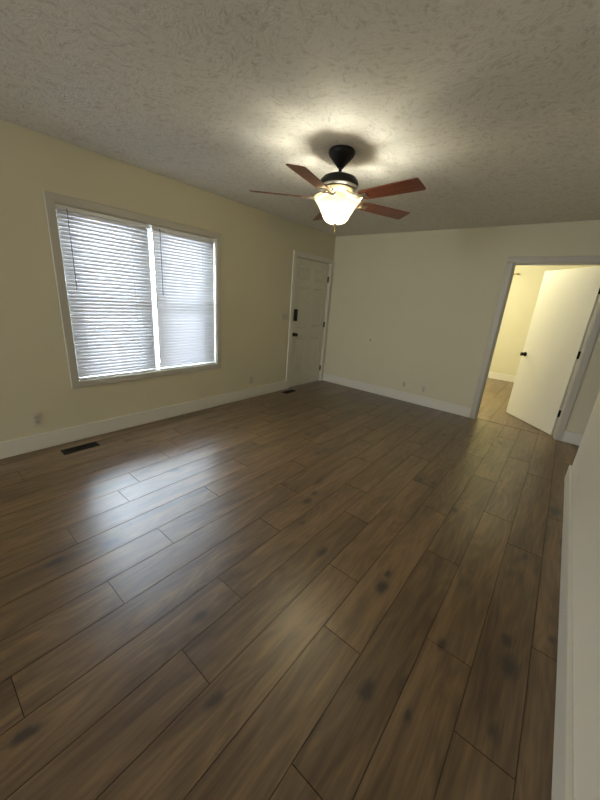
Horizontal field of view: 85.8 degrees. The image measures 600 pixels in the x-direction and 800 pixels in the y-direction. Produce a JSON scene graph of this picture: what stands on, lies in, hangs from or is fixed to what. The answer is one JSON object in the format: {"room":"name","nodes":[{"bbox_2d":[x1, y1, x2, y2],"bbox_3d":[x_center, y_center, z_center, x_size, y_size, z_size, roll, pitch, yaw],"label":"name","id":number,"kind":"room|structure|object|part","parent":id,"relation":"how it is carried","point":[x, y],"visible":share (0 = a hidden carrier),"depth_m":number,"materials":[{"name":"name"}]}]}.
{"room":"living room","nodes":[
{"label":"living room","id":0,"kind":"room"},
{"bbox_2d":[0,119,335,441],"bbox_3d":[-3.042,-0.523,1.619,0.190,2.440,11.240,18,22,36],"label":"wall","id":1,"kind":"structure","parent":0,"point":[257,246],"depth_m":2.91,"materials":[{"name":"beige paint"}]},
{"bbox_2d":[30,412,42,426],"bbox_3d":[-2.257,0.168,2.769,0.009,0.116,0.072,18,22,36],"label":"wall outlet","id":2,"kind":"object","parent":1,"relation":"attached to","point":[36,419],"visible":1,"depth_m":2.77,"materials":[{"name":"plastic"}]},
{"bbox_2d":[56,212,159,375],"bbox_3d":[-1.610,-1.041,3.398,0.060,1.427,1.514,18,22,36],"label":"window","id":3,"kind":"structure","parent":1,"relation":"in","point":[149,230],"depth_m":3.44,"materials":[{"name":"white plastic"}]},
{"bbox_2d":[55,203,155,378],"bbox_3d":[-1.743,-0.935,3.027,0.053,1.424,0.757,18,22,36],"label":"window blind","id":4,"kind":"object","parent":3,"relation":"attached to","point":[106,264],"visible":0.91,"depth_m":2.98,"materials":[{"name":"white plastic"}]},
{"bbox_3d":[-1.913,-0.877,2.839,0.040,1.383,0.002,18,22,36],"label":"ladder cord","id":5,"kind":"part","parent":4,"relation":"part of","materials":[{"name":"white plastic"}]},
{"bbox_3d":[-1.800,-0.266,3.242,0.022,0.014,0.735,18,22,36],"label":"rail","id":6,"kind":"part","parent":4,"relation":"part of","materials":[{"name":"white plastic"}]},
{"bbox_3d":[-1.623,-0.964,3.184,0.040,1.383,0.002,18,22,36],"label":"ladder cord","id":7,"kind":"part","parent":4,"relation":"part of","materials":[{"name":"white plastic"}]},
{"bbox_3d":[-1.354,-1.433,3.595,0.022,0.718,0.672,18,22,36],"label":"sash","id":8,"kind":"part","parent":3,"relation":"part of","materials":[{"name":"white plastic"}]},
{"bbox_3d":[-1.384,-0.786,3.782,0.022,0.701,0.672,18,22,36],"label":"sash","id":9,"kind":"part","parent":3,"relation":"part of","materials":[{"name":"white plastic"}]},
{"bbox_2d":[43,190,220,388],"bbox_3d":[-1.553,-1.023,3.355,0.208,1.563,1.650,18,22,36],"label":"trim","id":10,"kind":"structure","parent":1,"relation":"attached to","point":[50,198],"depth_m":2.92,"materials":[{"name":"paint"}]},
{"bbox_2d":[0,381,285,458],"bbox_3d":[-3.377,0.694,1.508,0.016,0.142,9.951,18,22,36],"label":"baseboard","id":11,"kind":"structure","parent":1,"relation":"attached to","point":[14,447],"depth_m":3.31,"materials":[{"name":"white paint"}]},
{"bbox_2d":[149,225,214,369],"bbox_3d":[-1.256,-1.080,3.608,0.053,1.424,0.747,18,22,36],"label":"window blind","id":12,"kind":"object","parent":1,"relation":"attached to","point":[183,262],"visible":1,"depth_m":3.57,"materials":[{"name":"white plastic"}]},
{"bbox_3d":[-1.422,-1.024,3.423,0.040,1.383,0.002,18,22,36],"label":"ladder cord","id":13,"kind":"part","parent":12,"relation":"part of","materials":[{"name":"white plastic"}]},
{"bbox_3d":[-1.312,-0.411,3.823,0.022,0.014,0.725,18,22,36],"label":"rail","id":14,"kind":"part","parent":12,"relation":"part of","materials":[{"name":"white plastic"}]},
{"bbox_2d":[249,376,252,383],"bbox_3d":[-0.698,-0.285,4.630,0.009,0.116,0.072,18,22,36],"label":"wall outlet","id":15,"kind":"object","parent":1,"relation":"attached to","point":[250,377],"visible":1,"depth_m":4.62,"materials":[{"name":"plastic"}]},
{"bbox_2d":[281,313,288,320],"bbox_3d":[-0.229,-1.247,4.849,0.009,0.114,0.160,18,22,36],"label":"light switch","id":16,"kind":"object","parent":1,"relation":"attached to","point":[284,316],"visible":1,"depth_m":4.84,"materials":[{"name":"plastic"}]},
{"bbox_2d":[289,257,328,386],"bbox_3d":[0.160,-1.234,5.372,0.113,1.992,0.892,18,22,36],"label":"door","id":17,"kind":"structure","parent":1,"relation":"in","point":[312,279],"depth_m":5.35,"materials":[{"name":"white paint"}]},
{"bbox_2d":[286,250,333,388],"bbox_3d":[0.117,-1.280,5.384,0.138,2.084,1.037,18,22,36],"label":"trim","id":18,"kind":"structure","parent":1,"relation":"attached to","point":[299,254],"depth_m":5.17,"materials":[{"name":"white paint"}]},
{"bbox_2d":[0,378,578,799],"bbox_3d":[0.070,0.983,1.745,5.440,0.050,14.790,18,22,36],"label":"floor","id":19,"kind":"structure","parent":0,"point":[320,590],"depth_m":1.57,"materials":[{"name":"brown wood"}]},
{"bbox_2d":[60,441,98,454],"bbox_3d":[-1.976,0.431,2.912,0.102,0.005,0.280,18,22,36],"label":"floor vent","id":20,"kind":"object","parent":19,"relation":"in","point":[92,444],"visible":1,"depth_m":2.90,"materials":[{"name":"brown metal"}]},
{"bbox_2d":[0,0,599,236],"bbox_3d":[0.252,-1.410,0.992,5.440,0.100,14.790,18,22,36],"label":"ceiling","id":21,"kind":"structure","parent":0,"point":[493,105],"depth_m":1.70,"materials":[{"name":"white paint"}]},
{"bbox_2d":[249,145,425,232],"bbox_3d":[0.290,-1.495,2.323,1.252,0.530,1.271,18,22,36],"label":"ceiling fan","id":22,"kind":"object","parent":21,"relation":"hanging from","point":[339,185],"visible":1,"depth_m":2.23,"materials":[{"name":"brown wood"}]},
{"bbox_3d":[-0.146,-1.540,2.418,0.450,0.006,0.132,10,30,7],"label":"blade","id":23,"kind":"part","parent":22,"relation":"part of","materials":[{"name":"brown wood"}]},
{"bbox_3d":[0.075,-1.364,1.999,0.132,0.006,0.450,25,24,21],"label":"blade","id":24,"kind":"part","parent":22,"relation":"part of","materials":[{"name":"brown wood"}]},
{"bbox_3d":[0.212,-1.597,2.771,0.132,0.006,0.450,-10,19,-5],"label":"blade","id":25,"kind":"part","parent":22,"relation":"part of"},
{"bbox_3d":[0.658,-1.495,2.556,0.450,0.006,0.132,-5,7,-26],"label":"blade","id":26,"kind":"part","parent":22,"relation":"part of","materials":[{"name":"brown wood"}]},
{"bbox_3d":[0.574,-1.351,2.079,0.450,0.006,0.132,21,12,42],"label":"blade","id":27,"kind":"part","parent":22,"relation":"part of","materials":[{"name":"brown wood"}]},
{"bbox_2d":[323,220,599,434],"bbox_3d":[2.550,-0.916,4.219,5.200,2.440,0.120,18,22,36],"label":"wall","id":28,"kind":"structure","parent":0,"point":[425,302],"depth_m":4.62,"materials":[{"name":"beige paint"}]},
{"bbox_2d":[323,373,470,416],"bbox_3d":[1.411,-0.129,5.282,2.544,0.142,0.016,18,22,36],"label":"baseboard","id":29,"kind":"structure","parent":28,"relation":"attached to","point":[408,397],"depth_m":5.12,"materials":[{"name":"white paint"}]},
{"bbox_2d":[421,385,426,392],"bbox_3d":[1.871,-0.162,4.892,0.072,0.116,0.009,18,22,36],"label":"wall outlet","id":30,"kind":"object","parent":28,"relation":"attached to","point":[423,389],"visible":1,"depth_m":4.89,"materials":[{"name":"plastic"}]},
{"bbox_2d":[469,256,599,440],"bbox_3d":[2.907,-0.632,3.990,1.039,2.090,0.156,18,22,36],"label":"trim","id":31,"kind":"structure","parent":28,"relation":"attached to","point":[594,328],"depth_m":3.86,"materials":[{"name":"paint"}]},
{"bbox_2d":[506,266,599,434],"bbox_3d":[3.239,-0.635,4.195,0.165,1.996,0.870,3,17,-4],"label":"door","id":32,"kind":"structure","parent":28,"relation":"in","point":[567,300],"depth_m":4.11,"materials":[{"name":"white paint"}]},
{"bbox_2d":[561,430,582,445],"bbox_3d":[3.813,0.628,3.455,1.601,0.142,0.016,18,22,36],"label":"baseboard","id":33,"kind":"structure","parent":28,"relation":"attached to","point":[569,437],"depth_m":3.87,"materials":[{"name":"white paint"}]},
{"bbox_2d":[489,265,599,383],"bbox_3d":[4.714,-1.610,6.948,4.200,2.440,0.120,18,22,36],"label":"wall","id":34,"kind":"structure","parent":0,"point":[525,287],"depth_m":6.88,"materials":[{"name":"beige paint"}]},
{"bbox_2d":[488,372,569,389],"bbox_3d":[4.588,-0.504,7.241,4.200,0.142,0.016,18,22,36],"label":"baseboard","id":35,"kind":"structure","parent":34,"relation":"attached to","point":[504,377],"depth_m":7.26,"materials":[{"name":"white paint"}]},
{"bbox_2d":[572,391,599,799],"bbox_3d":[-0.471,0.520,-1.075,0.120,2.440,9.800,18,22,36],"label":"wall","id":36,"kind":"structure","parent":0,"point":[586,464],"depth_m":1.31,"materials":[{"name":"beige paint"}]},
{"bbox_2d":[551,465,572,799],"bbox_3d":[-0.550,1.612,-0.724,0.155,0.142,9.816,18,22,36],"label":"baseboard","id":37,"kind":"structure","parent":36,"relation":"attached to","point":[562,773],"depth_m":1.27,"materials":[{"name":"white paint"}]},
{"label":"outside","id":38,"kind":"structure","parent":0,"visible":0},
{"bbox_2d":[156,324,159,362],"bbox_3d":[-6.994,-1.039,8.131,13.810,0.150,22.000,18,22,36],"label":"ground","id":39,"kind":"structure","parent":38,"point":[156,324],"depth_m":11.48,"materials":[{"name":"white"}]}
]}

